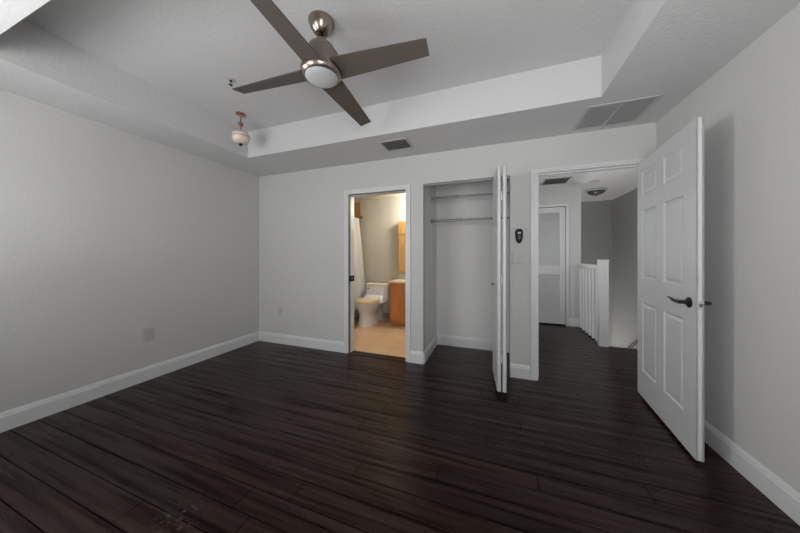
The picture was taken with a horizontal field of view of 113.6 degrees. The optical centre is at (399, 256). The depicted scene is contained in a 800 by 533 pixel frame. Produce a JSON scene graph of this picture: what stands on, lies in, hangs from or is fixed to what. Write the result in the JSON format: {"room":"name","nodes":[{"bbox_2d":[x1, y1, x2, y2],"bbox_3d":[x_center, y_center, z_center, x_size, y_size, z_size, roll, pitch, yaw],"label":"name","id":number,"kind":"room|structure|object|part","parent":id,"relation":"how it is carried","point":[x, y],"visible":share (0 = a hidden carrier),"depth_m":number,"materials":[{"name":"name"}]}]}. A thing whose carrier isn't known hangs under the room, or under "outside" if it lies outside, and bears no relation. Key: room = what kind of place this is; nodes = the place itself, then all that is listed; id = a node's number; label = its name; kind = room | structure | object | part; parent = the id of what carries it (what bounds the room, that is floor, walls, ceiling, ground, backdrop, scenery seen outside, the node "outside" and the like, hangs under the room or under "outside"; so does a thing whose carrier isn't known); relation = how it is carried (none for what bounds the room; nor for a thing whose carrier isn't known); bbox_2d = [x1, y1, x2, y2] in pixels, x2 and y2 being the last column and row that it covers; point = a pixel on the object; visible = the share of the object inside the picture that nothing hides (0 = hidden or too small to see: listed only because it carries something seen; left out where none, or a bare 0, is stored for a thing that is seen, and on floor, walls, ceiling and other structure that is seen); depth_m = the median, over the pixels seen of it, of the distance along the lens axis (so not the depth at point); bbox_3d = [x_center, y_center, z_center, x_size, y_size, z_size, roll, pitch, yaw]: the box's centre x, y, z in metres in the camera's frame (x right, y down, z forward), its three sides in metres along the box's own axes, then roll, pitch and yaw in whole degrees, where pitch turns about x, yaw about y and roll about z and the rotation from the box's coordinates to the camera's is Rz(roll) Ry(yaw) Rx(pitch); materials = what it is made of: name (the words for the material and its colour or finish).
{"room":"empty bedroom","nodes":[
{"label":"empty bedroom","id":0,"kind":"room"},
{"bbox_2d":[0,89,258,412],"bbox_3d":[-2.676,-0.175,2.476,0.100,2.850,3.330,0,0,20],"label":"wall","id":1,"kind":"structure","parent":0,"point":[108,235],"depth_m":2.36,"materials":[{"name":"paint"}]},
{"bbox_2d":[0,331,258,432],"bbox_3d":[-2.642,1.181,2.399,0.016,0.138,3.210,0,0,20],"label":"baseboard","id":2,"kind":"structure","parent":1,"relation":"attached to","point":[13,418],"depth_m":2.37,"materials":[{"name":"paint"}]},
{"bbox_2d":[143,327,152,341],"bbox_3d":[-2.553,0.789,2.654,0.010,0.130,0.085,0,0,20],"label":"wall outlet","id":3,"kind":"object","parent":1,"relation":"attached to","point":[147,332],"visible":1,"depth_m":2.65,"materials":[{"name":"white plastic"}]},
{"bbox_2d":[354,202,360,234],"bbox_3d":[-1.307,0.050,5.181,0.630,2.400,1.050,0,0,20],"label":"wall","id":4,"kind":"structure","parent":0,"point":[357,206],"depth_m":5.57,"materials":[{"name":"beige paint"}]},
{"bbox_2d":[354,197,404,312],"bbox_3d":[-0.265,0.000,5.415,2.630,2.500,0.100,0,0,20],"label":"wall","id":5,"kind":"structure","parent":0,"point":[379,223],"depth_m":5.40,"materials":[{"name":"paint"}]},
{"bbox_2d":[383,312,389,317],"bbox_3d":[-0.392,1.200,5.402,0.820,0.100,0.010,0,0,20],"label":"baseboard","id":6,"kind":"structure","parent":5,"relation":"attached to","point":[386,315],"depth_m":5.36,"materials":[{"name":"grey tile"}]},
{"bbox_2d":[398,221,404,271],"bbox_3d":[0.383,-0.190,5.061,0.850,1.000,0.122,0,0,20],"label":"medicine cabinet","id":7,"kind":"object","parent":5,"relation":"attached to","point":[401,224],"visible":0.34,"depth_m":5.13,"materials":[{"name":"brown wood"}]},
{"bbox_3d":[0.366,-0.557,5.014,0.850,0.265,0.022,0,0,20],"label":"rail","id":8,"kind":"part","parent":7,"relation":"part of","materials":[{"name":"brown wood"}]},
{"bbox_3d":[0.170,-0.060,5.088,0.410,0.700,0.018,0,0,20],"label":"cabinet door","id":9,"kind":"part","parent":7,"relation":"part of","materials":[{"name":"brown wood"}]},
{"bbox_2d":[399,274,404,278],"bbox_3d":[0.421,0.398,5.097,0.940,0.095,0.020,0,0,20],"label":"backsplash","id":10,"kind":"structure","parent":5,"relation":"attached to","point":[401,276],"depth_m":5.22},
{"bbox_2d":[354,193,404,200],"bbox_3d":[-0.596,-1.220,4.487,2.440,0.060,1.870,0,0,20],"label":"ceiling","id":11,"kind":"structure","parent":0,"point":[400,194],"depth_m":5.28,"materials":[{"name":"paint"}]},
{"bbox_2d":[0,316,799,532],"bbox_3d":[0.610,1.300,2.811,5.850,0.100,6.200,0,0,20],"label":"floor","id":12,"kind":"structure","parent":0,"point":[259,436],"depth_m":1.65,"materials":[{"name":"brown wood"}]},
{"bbox_2d":[355,282,387,327],"bbox_3d":[-0.557,0.892,4.961,0.429,0.715,0.842,0,0,20],"label":"toilet","id":13,"kind":"object","parent":12,"relation":"on","point":[370,307],"visible":1,"depth_m":4.85,"materials":[{"name":"ceramic"}]},
{"bbox_3d":[-0.600,0.823,4.845,0.425,0.022,0.584,0,0,20],"label":"seat","id":14,"kind":"part","parent":13,"relation":"part of","materials":[{"name":"beige plastic"}]},
{"bbox_3d":[-0.598,0.798,4.849,0.416,0.024,0.572,0,0,20],"label":"seat lid","id":15,"kind":"part","parent":13,"relation":"part of","materials":[{"name":"beige plastic"}]},
{"bbox_3d":[-0.581,1.042,4.896,0.420,0.415,0.704,0,0,20],"label":"bowl","id":16,"kind":"part","parent":13,"relation":"part of","materials":[{"name":"ceramic"}]},
{"bbox_3d":[-0.489,0.910,5.150,0.429,0.680,0.440,0,0,20],"label":"tank","id":17,"kind":"part","parent":13,"relation":"part of","materials":[{"name":"ceramic"}]},
{"bbox_3d":[-0.456,0.552,5.239,0.424,0.035,0.248,0,0,20],"label":"tank lid","id":18,"kind":"part","parent":13,"relation":"part of","materials":[{"name":"white ceramic"}]},
{"bbox_2d":[388,274,404,325],"bbox_3d":[0.327,0.800,4.838,0.940,0.900,0.571,0,0,20],"label":"vanity","id":19,"kind":"object","parent":12,"relation":"on","point":[397,287],"visible":0.3,"depth_m":4.71,"materials":[{"name":"orange wood"}]},
{"bbox_2d":[388,279,404,283],"bbox_3d":[0.327,0.463,4.838,0.940,0.035,0.560,0,0,20],"label":"countertop","id":20,"kind":"structure","parent":19,"relation":"on","point":[402,281],"depth_m":4.71,"materials":[{"name":"beige stone"}]},
{"bbox_3d":[0.030,0.828,4.681,0.441,0.665,0.018,0,0,20],"label":"cabinet door","id":21,"kind":"part","parent":19,"relation":"part of","materials":[{"name":"orange wood"}]},
{"bbox_2d":[578,260,608,346],"bbox_3d":[3.013,0.698,4.136,0.112,1.305,1.079,0,0,20],"label":"stair railing","id":22,"kind":"object","parent":12,"relation":"on","point":[586,271],"visible":0.98,"depth_m":3.86,"materials":[{"name":"paint"}]},
{"bbox_3d":[3.028,0.150,4.184,0.060,0.050,0.979,0,0,20],"label":"rail","id":23,"kind":"part","parent":22,"relation":"part of","materials":[{"name":"paint"}]},
{"bbox_3d":[2.847,0.705,3.678,0.106,1.290,0.096,0,0,20],"label":"newel post","id":24,"kind":"part","parent":22,"relation":"part of","materials":[{"name":"paint"}]},
{"bbox_2d":[0,0,799,176],"bbox_3d":[-0.462,-1.395,1.609,4.655,0.410,3.210,0,0,20],"label":"ceiling","id":25,"kind":"structure","parent":0,"point":[494,72],"depth_m":1.91,"materials":[{"name":"paint"}]},
{"bbox_2d":[226,77,234,85],"bbox_3d":[-1.431,-1.474,2.215,0.064,0.052,0.064,0,0,20],"label":"sprinkler head","id":26,"kind":"object","parent":25,"relation":"attached to","point":[230,79],"visible":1,"depth_m":2.21},
{"bbox_2d":[231,111,249,145],"bbox_3d":[-1.676,-1.330,2.756,0.183,0.340,0.179,0,0,20],"label":"pendant light","id":27,"kind":"object","parent":25,"relation":"hanging from","point":[240,137],"visible":1,"depth_m":2.72,"materials":[{"name":"white glass"}]},
{"bbox_3d":[-1.676,-1.242,2.756,0.172,0.115,0.172,0,0,20],"label":"lamp shade","id":28,"kind":"part","parent":27,"relation":"part of","materials":[{"name":"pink glass"}]},
{"bbox_2d":[232,0,428,125],"bbox_3d":[-0.502,-1.312,1.676,1.041,0.376,1.041,0,0,-28],"label":"ceiling fan","id":29,"kind":"object","parent":25,"relation":"hanging from","point":[321,65],"visible":1,"depth_m":1.60,"materials":[{"name":"silver metal"}]},
{"bbox_3d":[-0.865,-1.182,1.785,0.618,0.006,0.154,0,14,17],"label":"blade","id":30,"kind":"part","parent":29,"relation":"part of","materials":[{"name":"brown wood"}]},
{"bbox_3d":[-0.610,-1.182,1.313,0.154,0.006,0.618,15,4,16],"label":"blade","id":31,"kind":"part","parent":29,"relation":"part of","materials":[{"name":"brown wood"}]},
{"bbox_3d":[-0.393,-1.182,2.040,0.154,0.006,0.618,-15,-4,16],"label":"blade","id":32,"kind":"part","parent":29,"relation":"part of","materials":[{"name":"brown wood"}]},
{"bbox_3d":[-0.138,-1.182,1.568,0.618,0.006,0.154,0,-14,17],"label":"blade","id":33,"kind":"part","parent":29,"relation":"part of","materials":[{"name":"brown wood"}]},
{"bbox_2d":[378,137,413,151],"bbox_3d":[-0.035,-1.185,2.794,0.310,0.018,0.270,0,0,20],"label":"ceiling vent","id":34,"kind":"object","parent":25,"relation":"in","point":[402,143],"visible":1,"depth_m":2.78,"materials":[{"name":"metal"}]},
{"bbox_2d":[573,94,662,130],"bbox_3d":[1.780,-1.185,2.195,0.470,0.010,0.420,0,0,20],"label":"ceiling vent","id":35,"kind":"object","parent":25,"relation":"in","point":[626,111],"visible":1,"depth_m":2.16,"materials":[{"name":"metal"}]},
{"bbox_2d":[426,186,435,346],"bbox_3d":[0.377,0.000,3.469,0.083,2.500,0.620,0,0,20],"label":"wall","id":36,"kind":"structure","parent":0,"point":[430,190],"depth_m":3.40,"materials":[{"name":"paint"}]},
{"bbox_2d":[431,217,508,223],"bbox_3d":[0.876,-0.462,3.278,0.987,0.063,0.063,0,0,20],"label":"closet rod","id":37,"kind":"object","parent":36,"relation":"attached to","point":[461,219],"visible":0.66,"depth_m":3.31,"materials":[{"name":"metal"}]},
{"bbox_2d":[431,192,508,200],"bbox_3d":[0.876,-0.760,3.278,0.987,0.063,0.063,0,0,20],"label":"closet rod","id":38,"kind":"object","parent":36,"relation":"attached to","point":[486,194],"visible":0.63,"depth_m":3.31,"materials":[{"name":"metal"}]},
{"bbox_2d":[259,122,655,371],"bbox_3d":[0.667,-0.175,2.970,5.850,2.850,0.120,0,0,20],"label":"wall","id":39,"kind":"structure","parent":0,"point":[301,213],"depth_m":3.27,"materials":[{"name":"paint"}]},
{"bbox_2d":[278,307,281,314],"bbox_3d":[-1.724,0.785,3.768,0.075,0.120,0.010,0,0,20],"label":"wall outlet","id":40,"kind":"object","parent":39,"relation":"attached to","point":[279,308],"visible":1,"depth_m":3.76,"materials":[{"name":"white plastic"}]},
{"bbox_2d":[344,184,410,362],"bbox_3d":[-0.277,0.198,3.302,0.896,2.104,0.140,0,0,20],"label":"trim","id":41,"kind":"structure","parent":39,"relation":"attached to","point":[349,195],"depth_m":3.38,"materials":[{"name":"paint"}]},
{"bbox_2d":[259,331,530,379],"bbox_3d":[-0.265,1.181,3.630,3.648,0.138,0.756,0,0,20],"label":"baseboard","id":42,"kind":"structure","parent":39,"relation":"attached to","point":[520,371],"depth_m":3.53,"materials":[{"name":"paint"}]},
{"bbox_2d":[424,165,509,392],"bbox_3d":[0.640,0.203,2.700,0.926,2.094,0.516,0,0,20],"label":"door","id":43,"kind":"structure","parent":39,"relation":"in","point":[499,196],"depth_m":2.34,"materials":[{"name":"paint"}]},
{"bbox_2d":[512,252,522,263],"bbox_3d":[1.216,0.015,2.702,0.105,0.115,0.010,0,0,20],"label":"light switch","id":44,"kind":"object","parent":39,"relation":"attached to","point":[517,257],"visible":1,"depth_m":2.70,"materials":[{"name":"white plastic"}]},
{"bbox_2d":[515,229,522,242],"bbox_3d":[1.222,-0.210,2.686,0.076,0.150,0.036,0,0,20],"label":"remote holder","id":45,"kind":"object","parent":39,"relation":"attached to","point":[519,232],"visible":1,"depth_m":2.68,"materials":[{"name":"black plastic"}]},
{"bbox_2d":[530,158,645,380],"bbox_3d":[1.812,0.185,2.545,0.993,2.129,0.140,0,0,20],"label":"trim","id":46,"kind":"structure","parent":39,"relation":"attached to","point":[534,174],"depth_m":2.64,"materials":[{"name":"paint"}]},
{"bbox_2d":[638,117,711,461],"bbox_3d":[1.991,0.197,1.976,0.154,2.063,0.921,0,0,25],"label":"door","id":47,"kind":"structure","parent":39,"relation":"in","point":[671,302],"depth_m":1.81,"materials":[{"name":"paint"}]},
{"bbox_3d":[1.810,0.287,1.704,0.059,0.066,0.180,0,0,25],"label":"lever handle","id":48,"kind":"part","parent":47,"relation":"part of","materials":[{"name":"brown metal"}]},
{"bbox_3d":[1.800,0.292,1.570,0.025,0.055,0.003,0,0,25],"label":"latch plate","id":49,"kind":"part","parent":47,"relation":"part of","materials":[{"name":"metal"}]},
{"bbox_2d":[436,179,508,341],"bbox_3d":[1.007,0.000,3.613,1.170,2.500,0.080,0,0,20],"label":"wall","id":50,"kind":"structure","parent":0,"point":[464,249],"depth_m":3.60,"materials":[{"name":"paint"}]},
{"bbox_2d":[539,183,580,324],"bbox_3d":[2.675,-0.050,5.125,1.335,2.600,0.540,0,0,20],"label":"wall","id":51,"kind":"structure","parent":0,"point":[567,193],"depth_m":4.69,"materials":[{"name":"paint"}]},
{"bbox_2d":[539,207,565,323],"bbox_3d":[2.635,0.165,4.854,0.755,2.130,0.097,0,0,20],"label":"door","id":52,"kind":"structure","parent":51,"relation":"in","point":[552,245],"depth_m":4.82,"materials":[{"name":"paint"}]},
{"bbox_3d":[2.646,-0.319,4.883,0.569,0.982,0.030,0,0,20],"label":"louver panel","id":53,"kind":"part","parent":52,"relation":"part of","materials":[{"name":"paint"}]},
{"bbox_3d":[2.646,0.690,4.883,0.569,0.707,0.030,0,0,20],"label":"louver panel","id":54,"kind":"part","parent":52,"relation":"part of","materials":[{"name":"paint"}]},
{"bbox_2d":[539,203,568,325],"bbox_3d":[2.631,0.149,4.843,0.849,2.202,0.020,0,0,20],"label":"trim","id":55,"kind":"structure","parent":51,"relation":"attached to","point":[566,204],"depth_m":4.70,"materials":[{"name":"paint"}]},
{"bbox_2d":[569,318,578,326],"bbox_3d":[2.271,1.181,3.719,1.135,0.138,2.380,0,0,20],"label":"baseboard","id":56,"kind":"structure","parent":51,"relation":"attached to","point":[572,322],"depth_m":4.67,"materials":[{"name":"paint"}]},
{"bbox_2d":[539,167,637,201],"bbox_3d":[3.130,-1.335,4.466,2.440,0.070,4.370,0,0,20],"label":"ceiling","id":57,"kind":"structure","parent":0,"point":[619,182],"depth_m":4.54,"materials":[{"name":"paint"}]},
{"bbox_2d":[541,176,572,185],"bbox_3d":[2.685,-1.295,4.515,0.400,0.010,0.420,0,0,20],"label":"ceiling vent","id":58,"kind":"object","parent":57,"relation":"in","point":[562,180],"visible":1,"depth_m":4.51,"materials":[{"name":"metal"}]},
{"bbox_2d":[585,188,607,195],"bbox_3d":[3.835,-1.239,5.119,0.350,0.122,0.350,0,0,20],"label":"hall light","id":59,"kind":"object","parent":57,"relation":"attached to","point":[596,191],"visible":1,"depth_m":5.04,"materials":[{"name":"metal"}]},
{"bbox_2d":[581,200,611,345],"bbox_3d":[4.370,1.450,6.287,1.350,5.600,0.100,0,0,20],"label":"wall","id":60,"kind":"structure","parent":0,"point":[596,216],"depth_m":6.14,"materials":[{"name":"paint"}]},
{"bbox_2d":[612,188,637,348],"bbox_3d":[4.192,1.450,3.963,0.100,5.600,4.390,0,0,20],"label":"wall","id":61,"kind":"structure","parent":0,"point":[624,207],"depth_m":5.42,"materials":[{"name":"paint"}]},
{"bbox_2d":[628,339,637,347],"bbox_3d":[4.361,1.503,4.725,0.100,1.608,2.169,0,0,20],"label":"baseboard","id":62,"kind":"structure","parent":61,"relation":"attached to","point":[636,340],"depth_m":4.91,"materials":[{"name":"white wood"}]},
{"bbox_2d":[656,3,799,492],"bbox_3d":[1.773,-0.175,0.798,0.100,2.850,3.210,0,0,20],"label":"wall","id":63,"kind":"structure","parent":0,"point":[750,107],"depth_m":1.46,"materials":[{"name":"paint"}]},
{"bbox_2d":[704,419,799,525],"bbox_3d":[1.719,1.181,0.818,0.016,0.138,3.210,0,0,20],"label":"baseboard","id":64,"kind":"structure","parent":63,"relation":"attached to","point":[773,487],"depth_m":1.42,"materials":[{"name":"paint"}]},
{"bbox_3d":[-1.065,-0.827,4.866,0.075,0.081,1.450,0,0,20],"label":"curtain rod","id":65,"kind":"object","parent":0,"visible":0},
{"bbox_2d":[354,217,364,312],"bbox_3d":[-0.928,0.151,5.053,0.184,1.875,0.937,0,0,20],"label":"shower curtain","id":66,"kind":"object","parent":65,"relation":"hanging from","point":[359,282],"visible":0.28,"depth_m":5.30,"materials":[{"name":"fabric"}]}
]}

